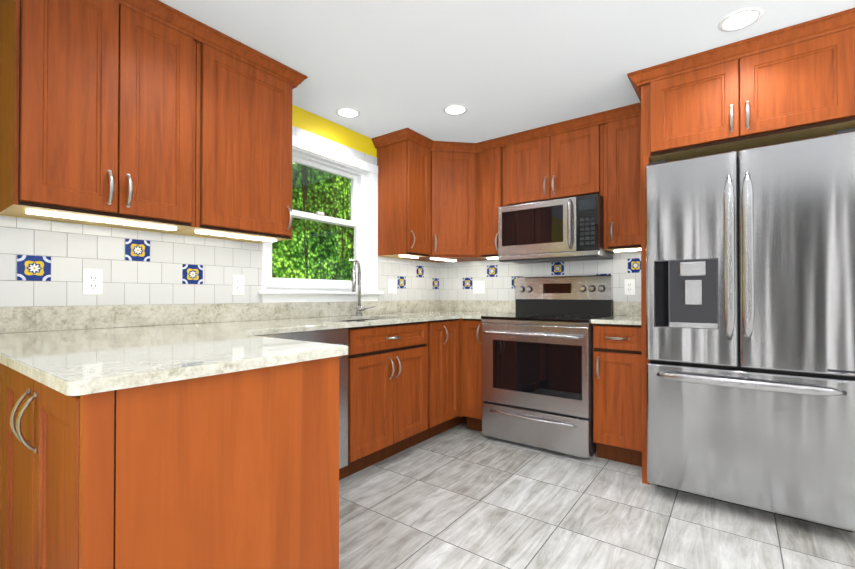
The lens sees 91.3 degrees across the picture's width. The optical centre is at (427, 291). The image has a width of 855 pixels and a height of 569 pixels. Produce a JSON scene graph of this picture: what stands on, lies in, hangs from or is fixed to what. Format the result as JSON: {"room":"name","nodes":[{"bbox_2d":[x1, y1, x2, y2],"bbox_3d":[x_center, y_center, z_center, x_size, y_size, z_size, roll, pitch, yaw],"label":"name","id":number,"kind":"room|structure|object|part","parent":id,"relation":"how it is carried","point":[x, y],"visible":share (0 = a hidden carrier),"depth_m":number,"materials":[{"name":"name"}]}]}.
{"room":"kitchen","nodes":[
{"label":"kitchen","id":0,"kind":"room"},
{"bbox_2d":[2,105,435,262],"bbox_3d":[-1.484,-0.087,2.128,0.150,2.345,5.500,0,-1,37],"label":"wall","id":1,"kind":"structure","parent":0,"point":[305,120],"depth_m":3.04,"materials":[{"name":"yellow paint"}]},
{"bbox_2d":[0,0,195,232],"bbox_3d":[-1.392,-0.779,1.816,0.372,0.963,0.618,0,-1,37],"label":"upper cabinet","id":2,"kind":"object","parent":1,"relation":"attached to","point":[98,112],"visible":1,"depth_m":1.67,"materials":[{"name":"brown wood"}]},
{"bbox_2d":[113,0,307,88],"bbox_3d":[-1.230,-1.226,2.034,0.376,0.066,1.277,0,-1,37],"label":"crown molding","id":3,"kind":"structure","parent":1,"relation":"attached to","point":[179,21],"depth_m":2.01,"materials":[{"name":"brown wood"}]},
{"bbox_2d":[0,126,439,306],"bbox_3d":[-0.990,-0.510,2.667,0.008,1.200,3.750,0,-1,37],"label":"wall tile","id":4,"kind":"structure","parent":1,"relation":"attached to","point":[72,250],"depth_m":2.08,"materials":[{"name":"white tile"}]},
{"bbox_2d":[17,255,50,280],"bbox_3d":[-1.654,-0.100,1.757,0.002,0.105,0.105,0,-1,37],"label":"decorative tile","id":5,"kind":"structure","parent":4,"relation":"attached to","point":[33,268],"depth_m":1.75,"materials":[{"name":"tile"}]},
{"bbox_2d":[83,269,101,294],"bbox_3d":[-1.533,-0.046,1.914,0.010,0.118,0.072,0,-1,37],"label":"electrical outlet","id":6,"kind":"object","parent":4,"relation":"attached to","point":[92,281],"visible":1,"depth_m":1.91,"materials":[{"name":"white plastic"}]},
{"bbox_2d":[125,239,149,261],"bbox_3d":[-1.429,-0.205,2.061,0.002,0.105,0.105,0,-1,37],"label":"decorative tile","id":7,"kind":"structure","parent":4,"relation":"attached to","point":[137,250],"depth_m":2.06,"materials":[{"name":"tile"}]},
{"bbox_2d":[182,264,202,283],"bbox_3d":[-1.275,-0.095,2.269,0.002,0.105,0.105,0,-1,37],"label":"decorative tile","id":8,"kind":"structure","parent":4,"relation":"attached to","point":[192,274],"depth_m":2.27,"materials":[{"name":"blue tile"}]},
{"bbox_2d":[232,275,243,294],"bbox_3d":[-1.119,-0.042,2.473,0.010,0.118,0.072,0,-1,37],"label":"electrical outlet","id":9,"kind":"object","parent":4,"relation":"attached to","point":[237,284],"visible":1,"depth_m":2.47,"materials":[{"name":"white plastic"}]},
{"bbox_2d":[387,279,396,292],"bbox_3d":[-0.300,-0.047,3.578,0.012,0.118,0.118,0,-1,37],"label":"light switch","id":10,"kind":"object","parent":4,"relation":"attached to","point":[391,286],"visible":1,"depth_m":3.57,"materials":[{"name":"white plastic"}]},
{"bbox_2d":[398,276,405,287],"bbox_3d":[-0.228,-0.083,3.684,0.002,0.105,0.105,0,-1,37],"label":"decorative tile","id":11,"kind":"structure","parent":4,"relation":"attached to","point":[401,282],"depth_m":3.68,"materials":[{"name":"tile"}]},
{"bbox_2d":[417,266,423,276],"bbox_3d":[-0.069,-0.189,3.899,0.002,0.105,0.105,0,-1,37],"label":"decorative tile","id":12,"kind":"structure","parent":4,"relation":"attached to","point":[420,271],"depth_m":3.90,"materials":[{"name":"tile"}]},
{"bbox_2d":[433,278,438,288],"bbox_3d":[0.083,-0.080,4.103,0.002,0.105,0.105,0,-1,37],"label":"decorative tile","id":13,"kind":"structure","parent":4,"relation":"attached to","point":[435,283],"depth_m":4.09,"materials":[{"name":"tile"}]},
{"bbox_2d":[169,42,291,242],"bbox_3d":[-1.047,-0.775,2.281,0.372,0.963,0.534,0,-1,37],"label":"upper cabinet","id":14,"kind":"object","parent":1,"relation":"attached to","point":[243,166],"visible":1,"depth_m":2.16,"materials":[{"name":"brown wood"}]},
{"bbox_2d":[259,135,383,302],"bbox_3d":[-0.764,-0.482,3.062,0.200,1.108,1.097,0,-1,37],"label":"window","id":15,"kind":"structure","parent":1,"relation":"in","point":[362,175],"depth_m":3.16,"materials":[{"name":"white paint"}]},
{"bbox_2d":[377,140,430,258],"bbox_3d":[-0.179,-0.765,3.453,0.372,0.963,0.302,0,-1,37],"label":"upper cabinet","id":16,"kind":"object","parent":1,"relation":"attached to","point":[404,199],"visible":0.98,"depth_m":3.35,"materials":[{"name":"brown wood"}]},
{"bbox_2d":[402,151,491,262],"bbox_3d":[0.185,-0.762,3.748,0.607,0.963,0.613,0,-1,37],"label":"upper cabinet","id":17,"kind":"object","parent":1,"relation":"attached to","point":[453,206],"visible":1,"depth_m":3.52,"materials":[{"name":"brown wood"}]},
{"bbox_2d":[372,8,854,153],"bbox_3d":[0.904,-1.219,2.799,2.897,0.066,0.656,0,-1,37],"label":"crown molding","id":18,"kind":"structure","parent":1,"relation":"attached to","point":[816,28],"depth_m":2.34,"materials":[{"name":"brown wood"}]},
{"bbox_2d":[159,0,854,142],"bbox_3d":[0.425,-1.312,0.726,4.900,0.080,5.500,0,-1,37],"label":"ceiling","id":19,"kind":"structure","parent":0,"point":[499,68],"depth_m":2.16,"materials":[{"name":"white paint"}]},
{"bbox_2d":[336,107,359,117],"bbox_3d":[-0.555,-1.249,2.917,0.170,0.006,0.170,0,-1,37],"label":"recessed light","id":20,"kind":"object","parent":19,"relation":"in","point":[347,112],"visible":1,"depth_m":2.91,"materials":[{"name":"white paint"}]},
{"bbox_2d":[443,104,467,114],"bbox_3d":[0.192,-1.250,2.870,0.170,0.006,0.170,0,-1,37],"label":"recessed light","id":21,"kind":"object","parent":19,"relation":"in","point":[455,109],"visible":1,"depth_m":2.86,"materials":[{"name":"white paint"}]},
{"bbox_2d":[718,7,763,31],"bbox_3d":[1.448,-1.258,1.935,0.170,0.006,0.170,0,-1,37],"label":"recessed light","id":22,"kind":"object","parent":19,"relation":"in","point":[740,19],"visible":1,"depth_m":1.93,"materials":[{"name":"white paint"}]},
{"bbox_2d":[339,421,854,568],"bbox_3d":[0.425,1.103,0.705,4.900,0.060,5.500,0,-1,37],"label":"floor","id":23,"kind":"structure","parent":0,"point":[461,496],"depth_m":1.98,"materials":[{"name":"tile"}]},
{"bbox_2d":[0,356,338,568],"bbox_3d":[-0.753,0.634,1.235,0.761,0.888,0.614,0,-1,37],"label":"base cabinet","id":24,"kind":"object","parent":23,"relation":"on","point":[236,470],"visible":0.88,"depth_m":0.93,"materials":[{"name":"brown wood"}]},
{"bbox_2d":[0,328,347,395],"bbox_3d":[-0.734,0.175,1.229,0.759,0.026,0.671,0,-1,37],"label":"countertop","id":25,"kind":"structure","parent":24,"relation":"on","point":[74,350],"depth_m":1.07,"materials":[{"name":"stone"}]},
{"bbox_2d":[0,300,463,339],"bbox_3d":[-0.558,0.136,2.676,0.680,0.131,3.207,0,-1,37],"label":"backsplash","id":26,"kind":"structure","parent":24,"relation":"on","point":[50,322],"depth_m":2.19,"materials":[{"name":"stone"}]},
{"bbox_2d":[346,319,378,321],"bbox_3d":[-0.450,0.347,2.808,0.470,0.288,0.670,0,-1,37],"label":"sink basin","id":27,"kind":"object","parent":26,"relation":"in","point":[361,320],"visible":0.1,"depth_m":3.12,"materials":[{"name":"silver metal"}]},
{"bbox_2d":[351,260,374,315],"bbox_3d":[-0.509,-0.030,3.116,0.126,0.416,0.222,0,-1,37],"label":"faucet","id":28,"kind":"object","parent":26,"relation":"on","point":[359,308],"visible":1,"depth_m":3.15,"materials":[{"name":"silver metal"}]},
{"bbox_2d":[254,328,347,468],"bbox_3d":[-0.843,0.644,2.269,0.645,0.886,0.594,0,-1,37],"label":"dishwasher","id":29,"kind":"object","parent":23,"relation":"on","point":[339,336],"visible":0.19,"depth_m":2.30,"materials":[{"name":"grey metal"}]},
{"bbox_2d":[339,321,426,479],"bbox_3d":[-0.443,0.648,2.824,0.642,0.887,0.758,0,-1,37],"label":"base cabinet","id":30,"kind":"object","parent":23,"relation":"on","point":[387,390],"visible":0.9,"depth_m":2.60,"materials":[{"name":"brown wood"}]},
{"bbox_2d":[418,318,466,442],"bbox_3d":[0.091,0.654,3.546,0.642,0.887,1.030,0,-1,37],"label":"base cabinet","id":31,"kind":"object","parent":23,"relation":"on","point":[443,375],"visible":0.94,"depth_m":3.11,"materials":[{"name":"brown wood"}]},
{"bbox_2d":[464,300,514,318],"bbox_3d":[0.540,0.142,3.451,0.162,0.131,0.656,0,-1,37],"label":"countertop","id":32,"kind":"structure","parent":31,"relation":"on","point":[473,309],"depth_m":3.76,"materials":[{"name":"stone"}]},
{"bbox_2d":[460,318,483,431],"bbox_3d":[0.512,0.653,3.451,0.212,0.887,0.642,0,-1,37],"label":"base cabinet","id":33,"kind":"object","parent":23,"relation":"on","point":[471,400],"visible":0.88,"depth_m":3.24,"materials":[{"name":"brown wood"}]},
{"bbox_2d":[481,275,612,458],"bbox_3d":[0.892,0.483,3.127,0.780,1.222,0.720,0,-1,37],"label":"range","id":34,"kind":"object","parent":23,"relation":"on","point":[537,368],"visible":1,"depth_m":2.91,"materials":[{"name":"grey metal"}]},
{"bbox_2d":[593,323,641,466],"bbox_3d":[1.355,0.648,2.827,0.310,0.887,0.642,0,-1,37],"label":"base cabinet","id":35,"kind":"object","parent":23,"relation":"on","point":[617,394],"visible":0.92,"depth_m":2.61,"materials":[{"name":"brown wood"}]},
{"bbox_2d":[591,302,640,324],"bbox_3d":[1.363,0.137,2.844,0.311,0.131,0.652,0,-1,37],"label":"countertop","id":36,"kind":"structure","parent":35,"relation":"on","point":[625,313],"depth_m":3.02,"materials":[{"name":"stone"}]},
{"bbox_2d":[641,128,854,532],"bbox_3d":[1.747,0.159,2.355,0.883,1.857,0.981,0,-1,37],"label":"refrigerator","id":37,"kind":"object","parent":23,"relation":"on","point":[750,309],"depth_m":1.96,"materials":[{"name":"grey metal"}]},
{"bbox_3d":[1.469,0.162,2.688,0.040,1.857,0.777,0,-1,37],"label":"fridge surround panel","id":38,"kind":"part","parent":37,"relation":"part of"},
{"bbox_3d":[2.076,-0.081,2.821,4.750,2.345,0.150,0,-1,37],"label":"wall","id":39,"kind":"structure","parent":0,"visible":0},
{"bbox_2d":[477,148,502,259],"bbox_3d":[0.597,-0.763,3.593,0.234,0.963,0.372,0,-1,37],"label":"upper cabinet","id":40,"kind":"object","parent":39,"relation":"attached to","point":[489,182],"visible":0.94,"depth_m":3.48,"materials":[{"name":"brown wood"}]},
{"bbox_2d":[440,252,640,303],"bbox_3d":[0.907,-0.302,3.590,1.942,0.800,0.008,0,-1,37],"label":"wall tile","id":41,"kind":"structure","parent":39,"relation":"attached to","point":[497,288],"depth_m":3.71,"materials":[{"name":"white tile"}]},
{"bbox_2d":[463,278,471,288],"bbox_3d":[0.381,-0.081,3.970,0.105,0.105,0.002,0,-1,37],"label":"decorative tile","id":42,"kind":"structure","parent":41,"relation":"attached to","point":[467,283],"depth_m":3.97,"materials":[{"name":"multicoloured tile"}]},
{"bbox_2d":[473,281,484,292],"bbox_3d":[0.477,-0.044,3.892,0.118,0.118,0.012,0,-1,37],"label":"light switch","id":43,"kind":"object","parent":41,"relation":"attached to","point":[478,286],"visible":1,"depth_m":3.89,"materials":[{"name":"white plastic"}]},
{"bbox_2d":[487,265,496,276],"bbox_3d":[0.590,-0.190,3.816,0.105,0.105,0.002,0,-1,37],"label":"decorative tile","id":44,"kind":"structure","parent":41,"relation":"attached to","point":[491,270],"depth_m":3.81,"materials":[{"name":"tile"}]},
{"bbox_2d":[512,276,522,287],"bbox_3d":[0.787,-0.083,3.669,0.105,0.105,0.002,0,-1,37],"label":"decorative tile","id":45,"kind":"structure","parent":41,"relation":"attached to","point":[513,281],"depth_m":3.68,"materials":[{"name":"tile"}]},
{"bbox_2d":[551,262,563,274],"bbox_3d":[1.077,-0.193,3.455,0.105,0.105,0.002,0,-1,37],"label":"decorative tile","id":46,"kind":"structure","parent":41,"relation":"attached to","point":[557,268],"depth_m":3.46,"materials":[{"name":"tile"}]},
{"bbox_2d":[624,279,634,294],"bbox_3d":[1.513,-0.036,3.127,0.072,0.118,0.010,0,-1,37],"label":"electrical outlet","id":47,"kind":"object","parent":41,"relation":"attached to","point":[629,286],"visible":1,"depth_m":3.12,"materials":[{"name":"white plastic"}]},
{"bbox_2d":[628,258,640,272],"bbox_3d":[1.548,-0.196,3.107,0.105,0.105,0.002,0,-1,37],"label":"decorative tile","id":48,"kind":"structure","parent":41,"relation":"attached to","point":[634,265],"depth_m":3.11,"materials":[{"name":"tile"}]},
{"bbox_2d":[503,125,602,206],"bbox_3d":[1.006,-0.962,3.292,0.780,0.571,0.372,0,-1,37],"label":"upper cabinet","id":49,"kind":"object","parent":39,"relation":"attached to","point":[563,165],"visible":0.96,"depth_m":3.14,"materials":[{"name":"brown wood"}]},
{"bbox_2d":[498,194,612,263],"bbox_3d":[0.975,-0.454,3.234,0.760,0.432,0.460,0,-1,37],"label":"microwave","id":50,"kind":"object","parent":49,"relation":"attached to","point":[565,229],"visible":1,"depth_m":3.05,"materials":[{"name":"silver metal"}]},
{"bbox_2d":[603,115,640,252],"bbox_3d":[1.446,-0.769,2.964,0.312,0.963,0.372,0,-1,37],"label":"upper cabinet","id":51,"kind":"object","parent":39,"relation":"attached to","point":[622,179],"visible":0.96,"depth_m":2.87,"materials":[{"name":"brown wood"}]},
{"bbox_2d":[641,27,854,161],"bbox_3d":[1.827,-0.980,2.411,0.955,0.551,0.812,0,-1,37],"label":"upper cabinet","id":52,"kind":"object","parent":39,"relation":"attached to","point":[802,90],"visible":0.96,"depth_m":2.10,"materials":[{"name":"brown wood"}]},
{"label":"outside","id":53,"kind":"structure","parent":0,"visible":0},
{"bbox_2d":[272,162,353,279],"bbox_3d":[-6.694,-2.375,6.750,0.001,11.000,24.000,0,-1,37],"label":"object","id":54,"kind":"structure","parent":53,"point":[301,173],"depth_m":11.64,"materials":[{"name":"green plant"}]}
]}

